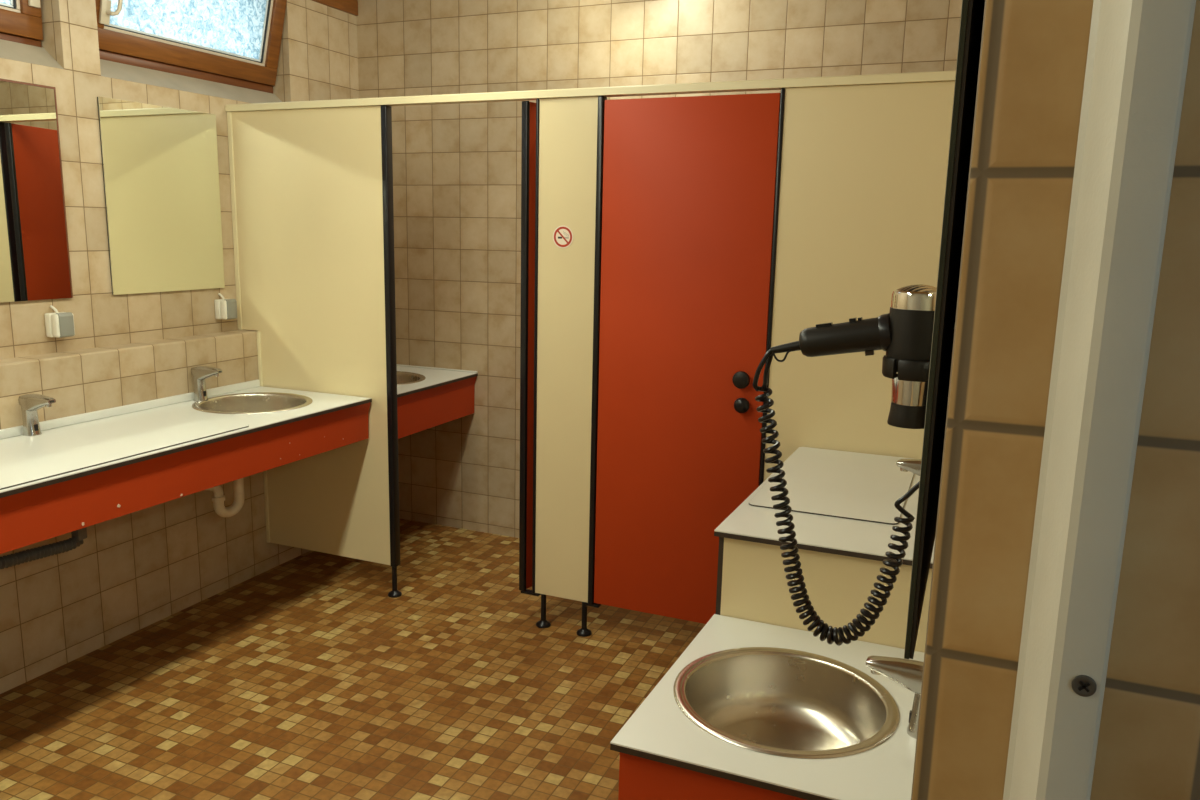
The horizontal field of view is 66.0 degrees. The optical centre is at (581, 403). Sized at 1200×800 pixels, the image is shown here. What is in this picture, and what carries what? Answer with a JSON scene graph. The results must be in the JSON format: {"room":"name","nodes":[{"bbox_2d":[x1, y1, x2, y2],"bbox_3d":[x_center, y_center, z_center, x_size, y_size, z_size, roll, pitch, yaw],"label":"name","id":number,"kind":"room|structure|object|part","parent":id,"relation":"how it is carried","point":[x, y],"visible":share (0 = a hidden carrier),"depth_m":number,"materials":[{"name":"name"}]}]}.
{"room":"public restroom","nodes":[
{"label":"public restroom","id":0,"kind":"room"},
{"bbox_2d":[0,0,358,358],"bbox_3d":[-2.208,-0.374,2.520,0.200,2.780,5.390,6,12,23],"label":"wall","id":1,"kind":"structure","parent":0,"point":[318,55],"depth_m":3.34,"materials":[{"name":"beige tile"}]},
{"bbox_2d":[0,0,42,46],"bbox_3d":[-2.033,-1.401,2.673,0.146,0.563,0.976,6,12,23],"label":"window","id":2,"kind":"structure","parent":1,"relation":"in","point":[20,20],"depth_m":3.07,"materials":[{"name":"brown wood"}]},
{"bbox_3d":[-2.038,-1.407,2.673,0.016,0.339,0.807,6,12,23],"label":"glass pane","id":3,"kind":"part","parent":2,"relation":"part of","materials":[{"name":"glass"}]},
{"bbox_3d":[-2.068,-1.404,2.685,0.073,0.563,0.971,6,12,23],"label":"frame","id":4,"kind":"part","parent":2,"relation":"part of","materials":[{"name":"brown wood"}]},
{"bbox_3d":[-1.831,-1.371,3.087,0.015,0.085,0.038,6,12,23],"label":"handle","id":5,"kind":"part","parent":2,"relation":"part of","materials":[{"name":"beige metal"}]},
{"bbox_2d":[0,39,63,68],"bbox_3d":[-2.046,-1.105,2.732,0.200,0.076,0.979,6,12,23],"label":"sill","id":6,"kind":"structure","parent":1,"relation":"attached to","point":[10,50],"depth_m":3.06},
{"bbox_2d":[0,78,72,302],"bbox_3d":[-1.891,-0.674,2.924,0.011,0.706,0.551,6,12,23],"label":"wall mirror","id":7,"kind":"object","parent":1,"relation":"attached to","point":[34,245],"visible":1,"depth_m":3.06,"materials":[{"name":"silver metal"}]},
{"bbox_2d":[45,305,74,337],"bbox_3d":[-1.793,-0.284,3.176,0.066,0.107,0.072,6,12,23],"label":"power socket","id":8,"kind":"object","parent":1,"relation":"attached to","point":[58,324],"visible":1,"depth_m":3.15,"materials":[{"name":"white plastic"}]},
{"bbox_2d":[0,329,310,693],"bbox_3d":[-2.124,0.493,2.529,0.103,1.076,5.190,6,12,23],"label":"wall ledge","id":9,"kind":"object","parent":1,"relation":"attached to","point":[131,572],"depth_m":3.41,"materials":[{"name":"beige tile"}]},
{"bbox_2d":[0,380,371,553],"bbox_3d":[-1.552,0.194,2.916,0.589,0.200,2.142,6,12,23],"label":"countertop","id":10,"kind":"structure","parent":9,"relation":"attached to","point":[33,512],"depth_m":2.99,"materials":[{"name":"white laminate"}]},
{"bbox_2d":[18,393,55,435],"bbox_3d":[-1.743,0.039,2.966,0.138,0.139,0.051,6,12,23],"label":"tap","id":11,"kind":"object","parent":10,"relation":"on","point":[30,403],"visible":1,"depth_m":2.96,"materials":[{"name":"silver metal"}]},
{"bbox_3d":[-1.743,0.000,2.958,0.137,0.059,0.043,6,12,23],"label":"spout","id":12,"kind":"part","parent":11,"relation":"part of","materials":[{"name":"silver metal"}]},
{"bbox_2d":[0,527,86,568],"bbox_3d":[-1.850,0.370,2.607,0.149,0.342,0.921,9,13,35],"label":"pipe","id":13,"kind":"object","parent":10,"relation":"hanging from","point":[17,558],"visible":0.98,"depth_m":2.90,"materials":[{"name":"black plastic"}]},
{"bbox_2d":[0,411,248,489],"bbox_3d":[-1.650,0.162,2.684,0.522,0.004,1.355,6,12,23],"label":"board","id":14,"kind":"object","parent":10,"relation":"on","point":[58,451],"visible":1,"depth_m":2.90,"materials":[{"name":"laminate"}]},
{"bbox_2d":[191,366,222,400],"bbox_3d":[-1.462,-0.078,3.611,0.138,0.139,0.051,6,12,23],"label":"tap","id":15,"kind":"object","parent":10,"relation":"on","point":[199,373],"visible":1,"depth_m":3.60,"materials":[{"name":"silver metal"}]},
{"bbox_3d":[-1.462,-0.117,3.603,0.137,0.059,0.043,6,12,23],"label":"spout","id":16,"kind":"part","parent":15,"relation":"part of","materials":[{"name":"silver metal"}]},
{"bbox_2d":[192,392,312,413],"bbox_3d":[-1.282,0.073,3.618,0.445,0.162,0.445,6,12,23],"label":"sink","id":17,"kind":"object","parent":10,"relation":"in","point":[257,402],"visible":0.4,"depth_m":3.76,"materials":[{"name":"silver metal"}]},
{"bbox_2d":[206,478,243,516],"bbox_3d":[-1.445,0.309,3.566,0.409,0.286,0.114,-5,12,-29],"label":"trap","id":18,"kind":"object","parent":17,"relation":"attached to","point":[218,499],"visible":0.45,"depth_m":3.60,"materials":[{"name":"white plastic"}]},
{"bbox_3d":[-1.282,0.077,3.619,0.394,0.154,0.394,6,12,23],"label":"bowl","id":19,"kind":"part","parent":17,"relation":"part of","materials":[{"name":"silver metal"}]},
{"bbox_2d":[397,364,477,438],"bbox_3d":[-0.946,-0.013,4.321,0.570,0.213,0.848,6,12,23],"label":"countertop","id":20,"kind":"structure","parent":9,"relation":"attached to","point":[445,395],"depth_m":4.31,"materials":[{"name":"white laminate"}]},
{"bbox_2d":[397,371,425,384],"bbox_3d":[-0.961,-0.043,4.361,0.445,0.162,0.445,6,12,23],"label":"sink","id":21,"kind":"object","parent":20,"relation":"in","point":[403,378],"visible":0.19,"depth_m":4.50,"materials":[{"name":"silver metal"}]},
{"bbox_3d":[-0.961,-0.039,4.362,0.394,0.154,0.394,6,12,23],"label":"bowl","id":22,"kind":"part","parent":21,"relation":"part of","materials":[{"name":"silver metal"}]},
{"bbox_2d":[97,96,224,294],"bbox_3d":[-1.606,-0.787,3.571,0.010,0.698,0.545,6,12,23],"label":"wall mirror","id":23,"kind":"object","parent":1,"relation":"attached to","point":[160,163],"visible":1,"depth_m":3.54,"materials":[{"name":"silver metal"}]},
{"bbox_2d":[95,0,286,92],"bbox_3d":[-1.560,-1.589,3.676,0.200,0.549,0.979,6,12,23],"label":"window","id":24,"kind":"structure","parent":1,"relation":"in","point":[237,43],"depth_m":3.74,"materials":[{"name":"brown wood"}]},
{"bbox_3d":[-1.707,-1.404,3.307,0.030,0.084,0.038,6,12,23],"label":"handle","id":25,"kind":"part","parent":24,"relation":"part of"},
{"bbox_3d":[-1.669,-1.440,3.303,0.071,0.102,0.025,-1,11,-12],"label":"handle lever","id":26,"kind":"part","parent":24,"relation":"part of","materials":[{"name":"beige metal"}]},
{"bbox_3d":[-1.618,-1.595,3.701,0.073,0.549,0.979,6,12,23],"label":"frame","id":27,"kind":"part","parent":24,"relation":"part of","materials":[{"name":"brown wood"}]},
{"bbox_3d":[-1.544,-1.589,3.671,0.080,0.317,0.815,6,12,23],"label":"glass pane","id":28,"kind":"part","parent":24,"relation":"part of","materials":[{"name":"glass"}]},
{"bbox_2d":[100,59,281,102],"bbox_3d":[-1.597,-1.288,3.749,0.200,0.076,0.987,6,12,23],"label":"sill","id":29,"kind":"structure","parent":1,"relation":"attached to","point":[110,69],"depth_m":3.65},
{"bbox_2d":[215,293,236,319],"bbox_3d":[-1.487,-0.409,3.868,0.066,0.107,0.072,6,12,23],"label":"power socket","id":30,"kind":"object","parent":1,"relation":"attached to","point":[226,309],"visible":1,"depth_m":3.84,"materials":[{"name":"white plastic"}]},
{"bbox_2d":[312,0,357,15],"bbox_3d":[-1.197,-1.989,4.335,0.072,0.245,0.378,6,12,23],"label":"window","id":31,"kind":"structure","parent":1,"relation":"in","point":[348,6],"depth_m":4.41,"materials":[{"name":"brown wood"}]},
{"bbox_2d":[0,519,705,799],"bbox_3d":[-0.306,1.229,1.975,4.600,0.100,5.400,6,12,23],"label":"floor","id":32,"kind":"structure","parent":0,"point":[302,678],"depth_m":3.07,"materials":[{"name":"tile"}]},
{"bbox_2d":[227,105,401,597],"bbox_3d":[-1.111,-0.199,3.854,0.802,1.980,0.058,6,12,23],"label":"partition panel","id":33,"kind":"object","parent":32,"relation":"on","point":[312,188],"visible":0.98,"depth_m":3.79,"materials":[{"name":"beige laminate"}]},
{"bbox_3d":[-0.787,0.796,3.891,0.058,0.022,0.058,6,12,23],"label":"foot plate","id":34,"kind":"part","parent":33,"relation":"part of","materials":[{"name":"black metal"}]},
{"bbox_2d":[521,96,606,636],"bbox_3d":[-0.069,-0.097,3.413,0.333,1.980,0.058,6,12,23],"label":"partition panel","id":35,"kind":"object","parent":32,"relation":"on","point":[569,130],"visible":0.96,"depth_m":3.38,"materials":[{"name":"beige laminate"}]},
{"bbox_2d":[519,101,535,591],"bbox_3d":[-0.048,-0.214,3.704,0.062,1.847,0.609,9,13,37],"label":"door","id":36,"kind":"structure","parent":35,"relation":"attached to","point":[528,147],"depth_m":3.45,"materials":[{"name":"red laminate"}]},
{"bbox_3d":[-0.031,-0.216,3.699,0.027,1.837,0.596,9,13,37],"label":"door","id":37,"kind":"part","parent":36,"relation":"part of","materials":[{"name":"red laminate"}]},
{"bbox_3d":[-0.150,0.859,3.621,0.058,0.022,0.058,6,12,23],"label":"foot plate","id":38,"kind":"part","parent":35,"relation":"part of","materials":[{"name":"black metal"}]},
{"bbox_2d":[553,225,572,247],"bbox_3d":[-0.067,-0.598,3.310,0.081,0.081,0.002,6,12,23],"label":"no smoking sign","id":39,"kind":"object","parent":35,"relation":"attached to","point":[562,235],"visible":1,"depth_m":3.31,"materials":[{"name":"plastic"}]},
{"bbox_3d":[0.010,0.874,3.553,0.058,0.022,0.058,6,12,23],"label":"foot plate","id":40,"kind":"part","parent":35,"relation":"part of","materials":[{"name":"black metal"}]},
{"bbox_2d":[225,71,955,111],"bbox_3d":[-0.048,-1.085,3.230,3.076,0.027,0.050,6,12,23],"label":"rail","id":41,"kind":"object","parent":35,"relation":"on","point":[938,76],"visible":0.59,"depth_m":3.13,"materials":[{"name":"beige metal"}]},
{"bbox_2d":[610,614,923,799],"bbox_3d":[0.437,0.876,1.926,0.568,0.577,0.645,6,12,23],"label":"countertop","id":42,"kind":"structure","parent":32,"relation":"on","point":[664,755],"depth_m":1.68,"materials":[{"name":"white laminate"}]},
{"bbox_2d":[673,647,899,758],"bbox_3d":[0.407,0.669,1.882,0.445,0.162,0.445,6,12,23],"label":"sink","id":43,"kind":"object","parent":42,"relation":"in","point":[783,702],"visible":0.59,"depth_m":2.01,"materials":[{"name":"silver metal"}]},
{"bbox_2d":[866,655,923,738],"bbox_3d":[0.605,0.550,1.743,0.138,0.139,0.051,6,12,23],"label":"tap","id":44,"kind":"object","parent":42,"relation":"on","point":[907,673],"visible":0.66,"depth_m":1.72,"materials":[{"name":"silver metal"}]},
{"bbox_3d":[0.607,0.510,1.735,0.137,0.059,0.043,6,12,23],"label":"spout","id":45,"kind":"part","parent":44,"relation":"part of","materials":[{"name":"silver metal"}]},
{"bbox_2d":[714,457,934,652],"bbox_3d":[0.762,0.644,2.623,0.556,0.806,0.982,6,12,23],"label":"countertop","id":46,"kind":"structure","parent":32,"relation":"on","point":[841,559],"depth_m":2.18,"materials":[{"name":"white laminate"}]},
{"bbox_3d":[0.527,0.627,2.734,0.013,0.791,0.957,6,12,23],"label":"panel","id":47,"kind":"part","parent":46,"relation":"part of","materials":[{"name":"laminate"}]},
{"bbox_3d":[0.586,0.728,2.202,0.536,0.791,0.016,6,12,23],"label":"panel","id":48,"kind":"part","parent":46,"relation":"part of","materials":[{"name":"beige laminate"}]},
{"bbox_2d":[749,447,913,524],"bbox_3d":[0.753,0.221,2.676,0.376,0.004,0.736,6,12,23],"label":"board","id":49,"kind":"object","parent":46,"relation":"on","point":[825,482],"visible":0.8,"depth_m":2.61,"materials":[{"name":"laminate"}]},
{"bbox_2d":[897,459,920,475],"bbox_3d":[0.879,0.212,2.375,0.138,0.139,0.051,6,12,23],"label":"tap","id":50,"kind":"object","parent":46,"relation":"on","point":[912,465],"visible":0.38,"depth_m":2.37,"materials":[{"name":"silver metal"}]},
{"bbox_2d":[759,81,954,485],"bbox_3d":[0.976,0.006,2.969,0.796,1.980,0.058,6,12,23],"label":"partition panel","id":51,"kind":"object","parent":32,"relation":"on","point":[861,170],"visible":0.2,"depth_m":2.93,"materials":[{"name":"beige laminate"}]},
{"bbox_2d":[594,93,780,623],"bbox_3d":[0.337,-0.115,3.214,0.602,1.831,0.068,6,12,23],"label":"door","id":52,"kind":"structure","parent":51,"relation":"attached to","point":[689,183],"depth_m":3.19,"materials":[{"name":"red laminate"}]},
{"bbox_3d":[0.540,-0.081,3.116,0.060,0.060,0.036,6,12,23],"label":"door knob","id":53,"kind":"part","parent":52,"relation":"part of","materials":[{"name":"black plastic"}]},
{"bbox_3d":[0.543,0.005,3.128,0.054,0.054,0.039,6,12,23],"label":"lock knob","id":54,"kind":"part","parent":52,"relation":"part of","materials":[{"name":"black plastic"}]},
{"bbox_2d":[357,0,961,537],"bbox_3d":[0.331,-0.650,4.224,3.480,2.780,0.200,6,12,23],"label":"wall","id":55,"kind":"structure","parent":0,"point":[457,167],"depth_m":4.38,"materials":[{"name":"beige tile"}]},
{"bbox_2d":[911,0,1199,799],"bbox_3d":[0.462,-0.021,0.905,0.169,2.780,0.780,6,12,23],"label":"wall pillar","id":56,"kind":"structure","parent":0,"point":[1032,64],"depth_m":0.56,"materials":[{"name":"beige tile"}]},
{"bbox_2d":[753,284,936,645],"bbox_3d":[0.387,0.097,1.353,0.287,0.547,0.079,6,12,23],"label":"hair dryer","id":57,"kind":"object","parent":56,"relation":"attached to","point":[905,332],"visible":0.95,"depth_m":1.32,"materials":[{"name":"black plastic"}]},
{"bbox_2d":[816,322,832,326],"bbox_3d":[0.350,-0.113,1.331,0.022,0.009,0.012,6,12,23],"label":"switch","id":58,"kind":"object","parent":57,"relation":"attached to","point":[830,324],"depth_m":1.33,"materials":[{"name":"black plastic"}]},
{"bbox_3d":[0.380,-0.096,1.321,0.133,0.066,0.047,6,12,23],"label":"handle","id":59,"kind":"part","parent":57,"relation":"part of","materials":[{"name":"black plastic"}]},
{"bbox_2d":[849,317,856,322],"bbox_3d":[0.386,-0.119,1.314,0.010,0.007,0.012,6,12,23],"label":"switch","id":60,"kind":"object","parent":57,"relation":"attached to","point":[852,320],"depth_m":1.31,"materials":[{"name":"black plastic"}]},
{"bbox_2d":[897,284,936,291],"bbox_3d":[0.467,-0.158,1.272,0.065,0.013,0.061,-2,11,-18],"label":"grille","id":61,"kind":"object","parent":57,"relation":"attached to","point":[917,287],"depth_m":1.26,"materials":[{"name":"silver metal"}]},
{"bbox_2d":[882,355,929,381],"bbox_3d":[0.474,0.017,1.300,0.108,0.240,0.090,6,12,23],"label":"holder","id":62,"kind":"object","parent":56,"relation":"attached to","point":[916,371],"visible":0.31,"depth_m":1.25,"materials":[{"name":"black plastic"}]},
{"bbox_2d":[904,0,984,658],"bbox_3d":[0.368,-0.230,0.870,0.013,0.720,0.660,6,12,23],"label":"wall mirror","id":63,"kind":"object","parent":56,"relation":"attached to","point":[972,11],"visible":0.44,"depth_m":0.63,"materials":[{"name":"black mirror"}]},
{"bbox_2d":[1003,0,1195,799],"bbox_3d":[0.285,0.282,0.576,0.044,2.300,0.053,6,12,23],"label":"door frame","id":64,"kind":"structure","parent":56,"relation":"attached to","point":[1138,53],"depth_m":0.51,"materials":[{"name":"grey paint"}]}
]}

